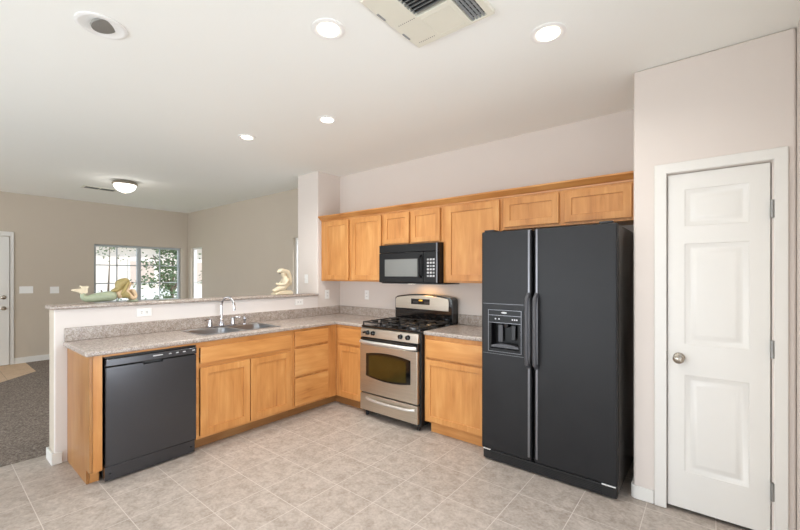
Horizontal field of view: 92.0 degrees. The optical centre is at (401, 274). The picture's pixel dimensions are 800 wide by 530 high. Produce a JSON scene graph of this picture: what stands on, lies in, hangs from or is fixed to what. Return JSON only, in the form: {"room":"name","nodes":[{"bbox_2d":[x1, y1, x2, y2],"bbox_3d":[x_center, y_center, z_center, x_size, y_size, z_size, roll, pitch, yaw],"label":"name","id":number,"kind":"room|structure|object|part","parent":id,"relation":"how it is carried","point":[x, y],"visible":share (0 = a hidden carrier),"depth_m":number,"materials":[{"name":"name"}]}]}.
{"room":"kitchen","nodes":[
{"label":"kitchen","id":0,"kind":"room"},
{"bbox_2d":[0,191,187,365],"bbox_3d":[-6.583,0.089,5.698,0.120,2.770,6.690,0,0,39],"label":"wall","id":1,"kind":"structure","parent":0,"point":[55,239],"depth_m":6.58,"materials":[{"name":"beige paint"}]},
{"bbox_2d":[0,236,8,365],"bbox_3d":[-6.414,0.409,5.730,0.102,2.010,0.850,0,0,39],"label":"door","id":2,"kind":"structure","parent":1,"relation":"in","point":[4,241],"depth_m":6.03,"materials":[{"name":"white wood"}]},
{"bbox_2d":[0,231,13,364],"bbox_3d":[-6.455,0.373,5.745,0.020,2.099,0.982,0,0,39],"label":"trim","id":3,"kind":"structure","parent":1,"relation":"attached to","point":[2,233],"depth_m":6.10,"materials":[{"name":"white wood"}]},
{"bbox_2d":[19,286,32,293],"bbox_3d":[-6.060,0.246,6.241,0.016,0.114,0.162,0,0,39],"label":"light switch","id":4,"kind":"object","parent":1,"relation":"attached to","point":[22,289],"visible":1,"depth_m":6.24,"materials":[{"name":"white plastic"}]},
{"bbox_2d":[14,354,48,363],"bbox_3d":[-5.336,1.375,7.147,0.016,0.097,2.599,0,0,39],"label":"baseboard","id":5,"kind":"structure","parent":1,"relation":"attached to","point":[46,356],"depth_m":6.28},
{"bbox_2d":[50,287,58,292],"bbox_3d":[-5.845,0.259,6.510,0.016,0.114,0.116,0,0,39],"label":"light switch","id":6,"kind":"object","parent":1,"relation":"attached to","point":[52,289],"visible":1,"depth_m":6.51,"materials":[{"name":"white plastic"}]},
{"bbox_2d":[94,244,179,302],"bbox_3d":[-5.120,0.162,7.550,0.064,1.423,1.458,0,0,39],"label":"window","id":7,"kind":"structure","parent":1,"relation":"in","point":[138,265],"depth_m":7.52,"materials":[{"name":"grey plastic"}]},
{"bbox_2d":[49,292,339,461],"bbox_3d":[-1.775,0.829,4.060,0.166,1.190,2.860,0,0,39],"label":"wall","id":8,"kind":"structure","parent":0,"point":[59,320],"depth_m":3.12,"materials":[{"name":"white paint"}]},
{"bbox_2d":[46,447,61,465],"bbox_3d":[-2.592,1.379,3.039,0.197,0.087,0.276,0,0,39],"label":"baseboard","id":9,"kind":"structure","parent":8,"relation":"attached to","point":[53,458],"depth_m":2.90,"materials":[{"name":"white wood"}]},
{"bbox_2d":[137,308,151,316],"bbox_3d":[-2.231,0.326,3.351,0.008,0.070,0.114,0,0,39],"label":"wall outlet","id":10,"kind":"object","parent":8,"relation":"attached to","point":[141,311],"visible":1,"depth_m":3.35,"materials":[{"name":"white plastic"}]},
{"bbox_2d":[45,293,318,309],"bbox_3d":[-1.893,0.249,3.899,0.212,0.030,2.510,0,0,39],"label":"bar","id":11,"kind":"object","parent":8,"relation":"on","point":[210,299],"visible":1,"depth_m":3.48,"materials":[{"name":"stone"}]},
{"bbox_2d":[71,278,137,301],"bbox_3d":[-2.454,0.130,3.207,0.126,0.205,0.440,0,0,39],"label":"figurine","id":12,"kind":"object","parent":11,"relation":"on","point":[122,289],"visible":1,"depth_m":3.23,"materials":[{"name":"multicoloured ceramic"}]},
{"bbox_2d":[271,268,292,294],"bbox_3d":[-1.400,0.080,4.524,0.142,0.306,0.254,0,0,39],"label":"figurine","id":13,"kind":"object","parent":11,"relation":"on","point":[286,281],"visible":1,"depth_m":4.50,"materials":[{"name":"beige ceramic"}]},
{"bbox_2d":[64,306,339,341],"bbox_3d":[-1.690,0.459,4.017,0.020,0.102,2.778,0,0,39],"label":"backsplash","id":14,"kind":"structure","parent":8,"relation":"attached to","point":[112,330],"depth_m":3.54,"materials":[{"name":"stone"}]},
{"bbox_2d":[295,299,302,304],"bbox_3d":[-1.222,0.327,4.612,0.008,0.070,0.114,0,0,39],"label":"wall outlet","id":15,"kind":"object","parent":8,"relation":"attached to","point":[297,301],"visible":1,"depth_m":4.61,"materials":[{"name":"white plastic"}]},
{"bbox_2d":[325,290,328,298],"bbox_3d":[-0.953,0.252,4.948,0.008,0.114,0.070,0,0,39],"label":"wall outlet","id":16,"kind":"object","parent":8,"relation":"attached to","point":[326,291],"visible":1,"depth_m":4.94,"materials":[{"name":"white plastic"}]},
{"bbox_2d":[188,188,297,297],"bbox_3d":[-2.656,0.089,6.764,4.920,2.770,0.120,0,0,39],"label":"wall","id":17,"kind":"structure","parent":0,"point":[244,244],"depth_m":6.76,"materials":[{"name":"beige paint"}]},
{"bbox_2d":[193,247,201,297],"bbox_3d":[-4.169,0.157,7.994,0.498,1.433,0.060,0,0,39],"label":"window","id":18,"kind":"structure","parent":17,"relation":"in","point":[195,282],"depth_m":8.12,"materials":[{"name":"white plastic"}]},
{"bbox_2d":[296,238,297,293],"bbox_3d":[-1.425,0.157,5.797,0.468,1.433,0.060,0,0,39],"label":"window","id":19,"kind":"structure","parent":17,"relation":"in","point":[296,238],"depth_m":5.90,"materials":[{"name":"white plastic"}]},
{"bbox_2d":[298,171,339,292],"bbox_3d":[-1.073,0.065,5.136,0.414,2.719,0.442,0,0,39],"label":"wall pillar","id":20,"kind":"structure","parent":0,"point":[318,192],"depth_m":4.95,"materials":[{"name":"beige paint"}]},
{"bbox_2d":[0,360,752,529],"bbox_3d":[-3.064,1.446,2.805,8.990,0.056,6.570,0,0,39],"label":"floor","id":21,"kind":"structure","parent":0,"point":[335,465],"depth_m":2.59,"materials":[{"name":"tile"}]},
{"bbox_2d":[67,343,195,483],"bbox_3d":[-2.102,0.986,3.026,0.613,0.875,0.681,0,0,39],"label":"cabinet end panel","id":22,"kind":"object","parent":21,"relation":"on","point":[84,374],"visible":0.86,"depth_m":2.66,"materials":[{"name":"brown wood"}]},
{"bbox_3d":[-2.310,0.986,2.768,0.610,0.875,0.018,0,0,39],"label":"panel","id":23,"kind":"part","parent":22,"relation":"part of","materials":[{"name":"brown wood"}]},
{"bbox_3d":[-1.845,0.555,2.866,0.013,0.014,0.610,0,0,39],"label":"rail","id":24,"kind":"part","parent":22,"relation":"part of","materials":[{"name":"brown wood"}]},
{"bbox_2d":[99,345,196,481],"bbox_3d":[-2.048,0.995,3.033,0.591,0.857,0.595,0,0,39],"label":"dishwasher","id":25,"kind":"object","parent":21,"relation":"on","point":[149,397],"visible":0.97,"depth_m":2.82,"materials":[{"name":"black metal"}]},
{"bbox_3d":[-1.855,1.364,2.874,0.052,0.096,0.587,0,0,39],"label":"kick plate","id":26,"kind":"part","parent":25,"relation":"part of","materials":[{"name":"black metal"}]},
{"bbox_3d":[-1.833,0.603,2.862,0.040,0.050,0.593,0,0,39],"label":"control panel","id":27,"kind":"part","parent":25,"relation":"part of","materials":[{"name":"black plastic"}]},
{"bbox_2d":[195,330,291,447],"bbox_3d":[-1.594,0.986,3.644,0.632,0.875,0.916,0,0,39],"label":"base cabinet","id":28,"kind":"object","parent":21,"relation":"on","point":[243,384],"visible":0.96,"depth_m":3.40,"materials":[{"name":"brown wood"}]},
{"bbox_3d":[-1.490,1.029,3.283,0.019,0.554,0.426,0,0,39],"label":"door","id":29,"kind":"part","parent":28,"relation":"part of","materials":[{"name":"brown wood"}]},
{"bbox_3d":[-1.494,1.029,3.286,0.007,0.446,0.318,0,0,39],"label":"door panel","id":30,"kind":"part","parent":28,"relation":"part of","materials":[{"name":"brown wood"}]},
{"bbox_2d":[63,305,394,356],"bbox_3d":[-1.284,0.477,3.700,1.048,0.138,2.807,0,0,39],"label":"countertop","id":31,"kind":"structure","parent":28,"relation":"on","point":[88,341],"depth_m":3.42,"materials":[{"name":"stone"}]},
{"bbox_2d":[205,296,239,327],"bbox_3d":[-1.736,0.357,3.762,0.295,0.296,0.223,0,0,-17],"label":"faucet","id":32,"kind":"object","parent":31,"relation":"on","point":[221,322],"visible":1,"depth_m":3.75,"materials":[{"name":"silver metal"}]},
{"bbox_3d":[-1.835,0.455,3.661,0.037,0.076,0.087,0,0,21],"label":"handle","id":33,"kind":"part","parent":32,"relation":"part of","materials":[{"name":"silver metal"}]},
{"bbox_3d":[-1.756,0.499,3.773,0.044,0.012,0.285,0,0,39],"label":"plate","id":34,"kind":"part","parent":32,"relation":"part of","materials":[{"name":"silver metal"}]},
{"bbox_3d":[-1.679,0.351,3.734,0.194,0.285,0.026,0,0,24],"label":"spout","id":35,"kind":"part","parent":32,"relation":"part of","materials":[{"name":"silver metal"}]},
{"bbox_3d":[-1.665,0.455,3.874,0.087,0.076,0.037,0,0,-33],"label":"handle","id":36,"kind":"part","parent":32,"relation":"part of","materials":[{"name":"silver metal"}]},
{"bbox_2d":[181,322,278,350],"bbox_3d":[-1.596,0.590,3.655,0.440,0.169,0.750,0,0,39],"label":"sink","id":37,"kind":"object","parent":31,"relation":"in","point":[249,326],"visible":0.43,"depth_m":3.69,"materials":[{"name":"metal"}]},
{"bbox_3d":[-1.696,0.591,3.500,0.383,0.168,0.366,0,0,39],"label":"bowl","id":38,"kind":"part","parent":37,"relation":"part of","materials":[{"name":"metal"}]},
{"bbox_3d":[-1.467,0.591,3.785,0.383,0.168,0.366,0,0,39],"label":"bowl","id":39,"kind":"part","parent":37,"relation":"part of","materials":[{"name":"metal"}]},
{"bbox_3d":[-1.219,1.029,3.622,0.019,0.554,0.426,0,0,39],"label":"door","id":40,"kind":"part","parent":28,"relation":"part of","materials":[{"name":"brown wood"}]},
{"bbox_3d":[-1.223,1.029,3.625,0.007,0.446,0.318,0,0,39],"label":"door panel","id":41,"kind":"part","parent":28,"relation":"part of","materials":[{"name":"brown wood"}]},
{"bbox_2d":[288,324,335,416],"bbox_3d":[-1.107,0.986,4.252,0.632,0.875,0.641,0,0,39],"label":"base cabinet","id":42,"kind":"object","parent":21,"relation":"on","point":[314,348],"visible":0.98,"depth_m":4.00,"materials":[{"name":"brown wood"}]},
{"bbox_3d":[-0.926,0.642,3.989,0.019,0.148,0.424,0,0,39],"label":"drawer","id":43,"kind":"part","parent":42,"relation":"part of","materials":[{"name":"brown wood"}]},
{"bbox_3d":[-0.926,0.875,3.989,0.019,0.270,0.424,0,0,39],"label":"drawer","id":44,"kind":"part","parent":42,"relation":"part of","materials":[{"name":"brown wood"}]},
{"bbox_3d":[-0.926,1.169,3.989,0.019,0.274,0.424,0,0,39],"label":"drawer","id":45,"kind":"part","parent":42,"relation":"part of","materials":[{"name":"brown wood"}]},
{"bbox_2d":[335,324,362,408],"bbox_3d":[-0.397,0.986,4.379,0.510,0.875,0.634,0,0,39],"label":"base cabinet","id":46,"kind":"object","parent":21,"relation":"on","point":[348,390],"visible":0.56,"depth_m":4.13,"materials":[{"name":"brown wood"}]},
{"bbox_3d":[-0.546,1.037,4.104,0.362,0.550,0.019,0,0,39],"label":"door","id":47,"kind":"part","parent":46,"relation":"part of","materials":[{"name":"brown wood"}]},
{"bbox_3d":[-0.544,1.037,4.107,0.254,0.442,0.009,0,0,39],"label":"door panel","id":48,"kind":"part","parent":46,"relation":"part of","materials":[{"name":"brown wood"}]},
{"bbox_3d":[-0.546,0.656,4.104,0.362,0.164,0.019,0,0,39],"label":"drawer","id":49,"kind":"part","parent":46,"relation":"part of","materials":[{"name":"brown wood"}]},
{"bbox_2d":[359,294,457,430],"bbox_3d":[0.058,0.816,3.935,0.750,1.215,0.741,0,0,39],"label":"stove","id":50,"kind":"object","parent":21,"relation":"on","point":[392,352],"visible":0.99,"depth_m":3.72,"materials":[{"name":"metal"}]},
{"bbox_3d":[-0.154,0.670,3.679,0.711,0.041,0.077,0,0,39],"label":"handle","id":51,"kind":"part","parent":50,"relation":"part of","materials":[{"name":"silver metal"}]},
{"bbox_3d":[-0.128,1.271,3.709,0.718,0.166,0.038,0,0,39],"label":"storage drawer","id":52,"kind":"part","parent":50,"relation":"part of","materials":[{"name":"metal"}]},
{"bbox_3d":[-0.126,1.233,3.664,0.609,0.035,0.050,0,0,39],"label":"handle","id":53,"kind":"part","parent":50,"relation":"part of","materials":[{"name":"silver metal"}]},
{"bbox_3d":[-0.129,0.935,3.707,0.718,0.477,0.042,0,0,39],"label":"oven door","id":54,"kind":"part","parent":50,"relation":"part of","materials":[{"name":"metal"}]},
{"bbox_3d":[-0.127,0.664,3.710,0.718,0.064,0.034,0,0,39],"label":"door trim","id":55,"kind":"part","parent":50,"relation":"part of","materials":[{"name":"silver metal"}]},
{"bbox_3d":[-0.126,0.579,3.711,0.718,0.091,0.034,0,0,39],"label":"control panel","id":56,"kind":"part","parent":50,"relation":"part of","materials":[{"name":"metal"}]},
{"bbox_2d":[361,321,451,333],"bbox_3d":[0.059,0.521,3.936,0.750,0.022,0.573,0,0,39],"label":"cooktop","id":57,"kind":"object","parent":50,"relation":"in","point":[386,328],"depth_m":3.76,"materials":[{"name":"black metal"}]},
{"bbox_2d":[425,335,482,446],"bbox_3d":[0.641,0.986,3.548,0.633,0.875,0.634,0,0,39],"label":"base cabinet","id":58,"kind":"object","parent":21,"relation":"on","point":[453,367],"visible":0.57,"depth_m":3.31,"materials":[{"name":"brown wood"}]},
{"bbox_2d":[424,314,481,341],"bbox_3d":[0.642,0.477,3.547,0.639,0.138,0.639,0,0,39],"label":"countertop","id":59,"kind":"structure","parent":58,"relation":"on","point":[469,327],"depth_m":3.53,"materials":[{"name":"stone"}]},
{"bbox_3d":[0.450,0.663,3.307,0.586,0.162,0.019,0,0,39],"label":"drawer","id":60,"kind":"part","parent":58,"relation":"part of","materials":[{"name":"brown wood"}]},
{"bbox_3d":[0.450,1.037,3.307,0.586,0.550,0.019,0,0,39],"label":"door","id":61,"kind":"part","parent":58,"relation":"part of","materials":[{"name":"brown wood"}]},
{"bbox_3d":[0.452,1.037,3.310,0.494,0.458,0.009,0,0,39],"label":"door panel","id":62,"kind":"part","parent":58,"relation":"part of","materials":[{"name":"brown wood"}]},
{"bbox_2d":[482,221,633,498],"bbox_3d":[1.190,0.539,2.962,0.931,1.767,0.799,0,0,39],"label":"refrigerator","id":63,"kind":"object","parent":21,"relation":"on","point":[558,302],"visible":0.99,"depth_m":2.66,"materials":[{"name":"black metal"}]},
{"bbox_3d":[0.753,0.444,2.936,0.037,0.130,0.013,0,0,39],"label":"ice lever","id":64,"kind":"part","parent":63,"relation":"part of","materials":[{"name":"grey plastic"}]},
{"bbox_3d":[0.790,0.502,2.895,0.389,1.660,0.062,0,0,39],"label":"freezer door","id":65,"kind":"part","parent":63,"relation":"part of","materials":[{"name":"black metal"}]},
{"bbox_3d":[0.833,0.434,2.872,0.032,0.110,0.013,0,0,39],"label":"water lever","id":66,"kind":"part","parent":63,"relation":"part of","materials":[{"name":"black plastic"}]},
{"bbox_3d":[0.888,0.399,2.732,0.028,0.540,0.062,0,0,39],"label":"handle","id":67,"kind":"part","parent":63,"relation":"part of","materials":[{"name":"grey plastic"}]},
{"bbox_3d":[0.932,0.399,2.697,0.028,0.540,0.062,0,0,39],"label":"handle","id":68,"kind":"part","parent":63,"relation":"part of","materials":[{"name":"grey plastic"}]},
{"bbox_3d":[1.161,0.502,2.598,0.522,1.660,0.062,0,0,39],"label":"fridge door","id":69,"kind":"part","parent":63,"relation":"part of","materials":[{"name":"black metal"}]},
{"bbox_2d":[0,0,799,212],"bbox_3d":[-3.064,-1.336,2.805,9.230,0.080,6.810,0,0,39],"label":"ceiling","id":70,"kind":"structure","parent":0,"point":[164,107],"depth_m":2.63,"materials":[{"name":"paint"}]},
{"bbox_2d":[81,185,117,191],"bbox_3d":[-4.535,-1.290,5.808,0.180,0.009,0.420,0,0,39],"label":"ceiling vent","id":71,"kind":"object","parent":70,"relation":"in","point":[83,186],"visible":0.94,"depth_m":5.78,"materials":[{"name":"metal"}]},
{"bbox_2d":[74,11,127,39],"bbox_3d":[-1.562,-1.288,2.014,0.223,0.044,0.223,0,0,39],"label":"recessed light","id":72,"kind":"object","parent":70,"relation":"in","point":[97,24],"visible":1,"depth_m":1.99,"materials":[{"name":"white plastic"}]},
{"bbox_2d":[112,179,137,193],"bbox_3d":[-3.846,-1.210,5.372,0.300,0.172,0.300,0,0,39],"label":"flush light","id":73,"kind":"object","parent":70,"relation":"attached to","point":[125,186],"visible":1,"depth_m":5.29,"materials":[{"name":"white glass"}]},
{"bbox_2d":[238,134,255,139],"bbox_3d":[-1.456,-1.290,3.638,0.155,0.011,0.155,0,0,39],"label":"recessed light","id":74,"kind":"object","parent":70,"relation":"in","point":[242,136],"visible":1,"depth_m":3.62,"materials":[{"name":"white plastic"}]},
{"bbox_2d":[318,116,336,123],"bbox_3d":[-0.623,-1.290,3.228,0.155,0.011,0.155,0,0,39],"label":"recessed light","id":75,"kind":"object","parent":70,"relation":"in","point":[324,119],"visible":1,"depth_m":3.21,"materials":[{"name":"white plastic"}]},
{"bbox_2d":[311,18,344,39],"bbox_3d":[-0.386,-1.290,2.038,0.175,0.011,0.175,0,0,39],"label":"recessed light","id":76,"kind":"object","parent":70,"relation":"in","point":[325,28],"visible":1,"depth_m":2.02,"materials":[{"name":"white plastic"}]},
{"bbox_2d":[360,0,494,47],"bbox_3d":[0.130,-1.282,1.849,0.460,0.025,0.468,0,0,39],"label":"ceiling vent","id":77,"kind":"object","parent":70,"relation":"in","point":[437,20],"visible":1,"depth_m":1.90,"materials":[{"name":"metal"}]},
{"bbox_2d":[530,22,566,43],"bbox_3d":[0.785,-1.290,2.073,0.183,0.011,0.183,0,0,39],"label":"recessed light","id":78,"kind":"object","parent":70,"relation":"in","point":[550,32],"visible":1,"depth_m":2.06,"materials":[{"name":"white plastic"}]},
{"bbox_2d":[340,109,633,324],"bbox_3d":[0.903,0.089,3.825,4.310,2.770,0.120,0,0,39],"label":"wall","id":79,"kind":"structure","parent":0,"point":[602,145],"depth_m":3.86,"materials":[{"name":"beige paint"}]},
{"bbox_2d":[321,214,383,281],"bbox_3d":[-0.514,-0.293,4.664,1.043,0.744,0.336,0,0,39],"label":"upper cabinet","id":80,"kind":"object","parent":79,"relation":"attached to","point":[350,246],"visible":0.88,"depth_m":4.50,"materials":[{"name":"brown wood"}]},
{"bbox_3d":[-0.784,-0.293,4.683,0.318,0.608,0.009,0,0,39],"label":"door panel","id":81,"kind":"part","parent":80,"relation":"part of","materials":[{"name":"brown wood"}]},
{"bbox_3d":[-0.787,-0.293,4.679,0.420,0.710,0.019,0,0,39],"label":"door","id":82,"kind":"part","parent":80,"relation":"part of","materials":[{"name":"brown wood"}]},
{"bbox_3d":[-0.398,-0.293,4.374,0.350,0.608,0.009,0,0,39],"label":"door panel","id":83,"kind":"part","parent":80,"relation":"part of","materials":[{"name":"brown wood"}]},
{"bbox_3d":[-0.401,-0.293,4.371,0.452,0.710,0.019,0,0,39],"label":"door","id":84,"kind":"part","parent":80,"relation":"part of","materials":[{"name":"brown wood"}]},
{"bbox_2d":[318,171,633,221],"bbox_3d":[0.414,-0.696,3.901,3.448,0.060,0.370,0,0,39],"label":"crown molding","id":85,"kind":"structure","parent":80,"relation":"attached to","point":[628,176],"depth_m":3.36,"materials":[{"name":"brown wood"}]},
{"bbox_2d":[365,290,368,299],"bbox_3d":[-0.435,0.252,4.813,0.070,0.114,0.008,0,0,39],"label":"wall outlet","id":86,"kind":"object","parent":79,"relation":"attached to","point":[366,291],"visible":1,"depth_m":4.80,"materials":[{"name":"white plastic"}]},
{"bbox_2d":[339,305,394,317],"bbox_3d":[-0.414,0.459,4.788,1.048,0.102,0.020,0,0,39],"label":"backsplash","id":87,"kind":"structure","parent":79,"relation":"attached to","point":[378,312],"depth_m":4.78,"materials":[{"name":"stone"}]},
{"bbox_2d":[384,206,443,244],"bbox_3d":[0.195,-0.489,4.097,0.771,0.351,0.336,0,0,39],"label":"upper cabinet","id":88,"kind":"object","parent":79,"relation":"attached to","point":[426,225],"visible":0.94,"depth_m":3.93,"materials":[{"name":"brown wood"}]},
{"bbox_3d":[-0.053,-0.488,4.098,0.248,0.224,0.009,0,0,39],"label":"door panel","id":89,"kind":"part","parent":88,"relation":"part of","materials":[{"name":"brown wood"}]},
{"bbox_3d":[-0.056,-0.488,4.095,0.344,0.320,0.019,0,0,39],"label":"door","id":90,"kind":"part","parent":88,"relation":"part of","materials":[{"name":"brown wood"}]},
{"bbox_2d":[379,242,459,284],"bbox_3d":[0.185,-0.107,4.036,0.814,0.406,0.441,0,0,39],"label":"microwave","id":91,"kind":"object","parent":88,"relation":"attached to","point":[418,263],"visible":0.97,"depth_m":3.87,"materials":[{"name":"black metal"}]},
{"bbox_3d":[-0.007,-0.071,3.979,0.584,0.307,0.026,0,0,39],"label":"door","id":92,"kind":"part","parent":91,"relation":"part of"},
{"bbox_3d":[0.178,-0.081,3.789,0.022,0.230,0.047,0,0,39],"label":"handle","id":93,"kind":"part","parent":91,"relation":"part of","materials":[{"name":"black plastic"}]},
{"bbox_3d":[0.288,-0.071,3.743,0.168,0.307,0.026,0,0,39],"label":"keypad panel","id":94,"kind":"part","parent":91,"relation":"part of","materials":[{"name":"black plastic"}]},
{"bbox_3d":[0.335,-0.114,3.688,0.014,0.385,0.001,0,0,39],"label":"edge trim","id":95,"kind":"part","parent":91,"relation":"part of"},
{"bbox_3d":[0.241,-0.488,3.862,0.250,0.224,0.009,0,0,39],"label":"door panel","id":96,"kind":"part","parent":88,"relation":"part of","materials":[{"name":"brown wood"}]},
{"bbox_3d":[0.238,-0.488,3.859,0.346,0.320,0.019,0,0,39],"label":"door","id":97,"kind":"part","parent":88,"relation":"part of","materials":[{"name":"brown wood"}]},
{"bbox_2d":[458,314,481,325],"bbox_3d":[0.836,0.459,3.788,0.639,0.102,0.020,0,0,39],"label":"backsplash","id":98,"kind":"structure","parent":79,"relation":"attached to","point":[475,320],"depth_m":3.89,"materials":[{"name":"stone"}]},
{"bbox_2d":[444,198,504,282],"bbox_3d":[0.734,-0.293,3.666,0.607,0.744,0.336,0,0,39],"label":"upper cabinet","id":99,"kind":"object","parent":79,"relation":"attached to","point":[464,223],"visible":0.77,"depth_m":3.56,"materials":[{"name":"brown wood"}]},
{"bbox_3d":[0.642,-0.293,3.541,0.434,0.598,0.009,0,0,39],"label":"door panel","id":100,"kind":"part","parent":99,"relation":"part of","materials":[{"name":"brown wood"}]},
{"bbox_2d":[503,181,633,230],"bbox_3d":[1.370,-0.526,3.157,1.021,0.277,0.336,0,0,39],"label":"upper cabinet","id":101,"kind":"object","parent":79,"relation":"attached to","point":[609,202],"visible":0.93,"depth_m":2.99,"materials":[{"name":"brown wood"}]},
{"bbox_3d":[1.067,-0.528,3.201,0.356,0.138,0.009,0,0,39],"label":"door panel","id":102,"kind":"part","parent":101,"relation":"part of","materials":[{"name":"brown wood"}]},
{"bbox_3d":[1.065,-0.528,3.198,0.458,0.240,0.019,0,0,39],"label":"door","id":103,"kind":"part","parent":101,"relation":"part of","materials":[{"name":"brown wood"}]},
{"bbox_3d":[1.458,-0.528,2.889,0.356,0.138,0.009,0,0,39],"label":"door panel","id":104,"kind":"part","parent":101,"relation":"part of","materials":[{"name":"brown wood"}]},
{"bbox_3d":[1.455,-0.528,2.885,0.458,0.240,0.019,0,0,39],"label":"door","id":105,"kind":"part","parent":101,"relation":"part of","materials":[{"name":"brown wood"}]},
{"bbox_2d":[634,28,795,529],"bbox_3d":[1.801,0.065,2.282,0.737,2.719,0.100,0,0,39],"label":"wall","id":106,"kind":"structure","parent":0,"point":[740,97],"depth_m":2.25,"materials":[{"name":"beige paint"}]},
{"bbox_2d":[631,477,653,503],"bbox_3d":[1.602,1.381,2.544,0.126,0.084,0.288,0,0,39],"label":"baseboard","id":107,"kind":"structure","parent":106,"relation":"attached to","point":[638,492],"depth_m":2.43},
{"bbox_2d":[667,162,774,529],"bbox_3d":[1.797,0.398,2.203,0.475,2.008,0.109,0,0,39],"label":"door","id":108,"kind":"structure","parent":106,"relation":"in","point":[720,346],"depth_m":2.21,"materials":[{"name":"white wood"}]},
{"bbox_3d":[1.648,0.499,2.300,0.060,0.060,0.075,0,0,39],"label":"handle","id":109,"kind":"part","parent":108,"relation":"part of","materials":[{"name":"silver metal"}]},
{"bbox_3d":[1.816,0.888,2.234,0.283,0.572,0.028,0,0,39],"label":"panel","id":110,"kind":"part","parent":108,"relation":"part of","materials":[{"name":"white wood"}]},
{"bbox_3d":[1.816,0.115,2.234,0.283,0.593,0.028,0,0,39],"label":"panel","id":111,"kind":"part","parent":108,"relation":"part of","materials":[{"name":"white wood"}]},
{"bbox_3d":[1.816,-0.399,2.234,0.283,0.215,0.028,0,0,39],"label":"panel","id":112,"kind":"part","parent":108,"relation":"part of","materials":[{"name":"white wood"}]},
{"bbox_2d":[654,146,788,529],"bbox_3d":[1.796,0.374,2.210,0.592,2.097,0.018,0,0,39],"label":"trim","id":113,"kind":"structure","parent":106,"relation":"attached to","point":[780,155],"depth_m":2.05,"materials":[{"name":"white wood"}]},
{"bbox_2d":[796,19,799,529],"bbox_3d":[0.508,0.089,-0.021,0.120,2.770,6.620,0,0,39],"label":"wall","id":114,"kind":"structure","parent":0,"point":[798,24],"depth_m":1.98,"materials":[{"name":"beige paint"}]},
{"label":"outside","id":115,"kind":"structure","parent":0,"visible":0},
{"bbox_3d":[-15.232,1.649,23.066,35.070,0.050,50.000,0,0,39],"label":"ground","id":116,"kind":"structure","parent":115,"visible":0},
{"bbox_2d":[97,247,158,302],"bbox_3d":[-8.383,0.008,10.842,2.592,3.215,1.759,0,0,-42],"label":"shrub","id":117,"kind":"object","parent":116,"relation":"on","point":[108,286],"visible":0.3,"depth_m":10.97,"materials":[{"name":"green plant"}]},
{"bbox_3d":[-8.328,0.320,10.944,0.317,2.590,0.087,0,0,-41],"label":"stem","id":118,"kind":"part","parent":117,"relation":"part of","materials":[{"name":"brown plant"}]},
{"bbox_2d":[96,246,201,289],"bbox_3d":[-13.738,-0.727,19.308,6.900,4.699,12.800,0,0,39],"label":"house","id":119,"kind":"structure","parent":116,"relation":"on","point":[129,272],"depth_m":16.81,"materials":[{"name":"paint"}]},
{"bbox_3d":[-11.557,-0.126,17.242,0.003,0.940,0.940,0,0,39],"label":"pane","id":120,"kind":"part","parent":119,"relation":"part of","materials":[{"name":"glass"}]},
{"bbox_3d":[-10.057,-0.126,19.116,0.003,0.940,0.940,0,0,39],"label":"pane","id":121,"kind":"part","parent":119,"relation":"part of","materials":[{"name":"glass"}]},
{"bbox_2d":[96,287,201,301],"bbox_3d":[-8.991,1.048,12.948,0.060,1.149,14.000,0,0,39],"label":"fence","id":122,"kind":"object","parent":116,"relation":"on","point":[148,293],"visible":0.11,"depth_m":13.34,"materials":[{"name":"white"}]},
{"bbox_2d":[130,249,201,299],"bbox_3d":[-6.059,0.272,10.408,1.407,2.686,2.143,0,0,39],"label":"tree","id":123,"kind":"object","parent":116,"relation":"on","point":[166,275],"visible":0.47,"depth_m":10.14,"materials":[{"name":"green plant"}]}
]}

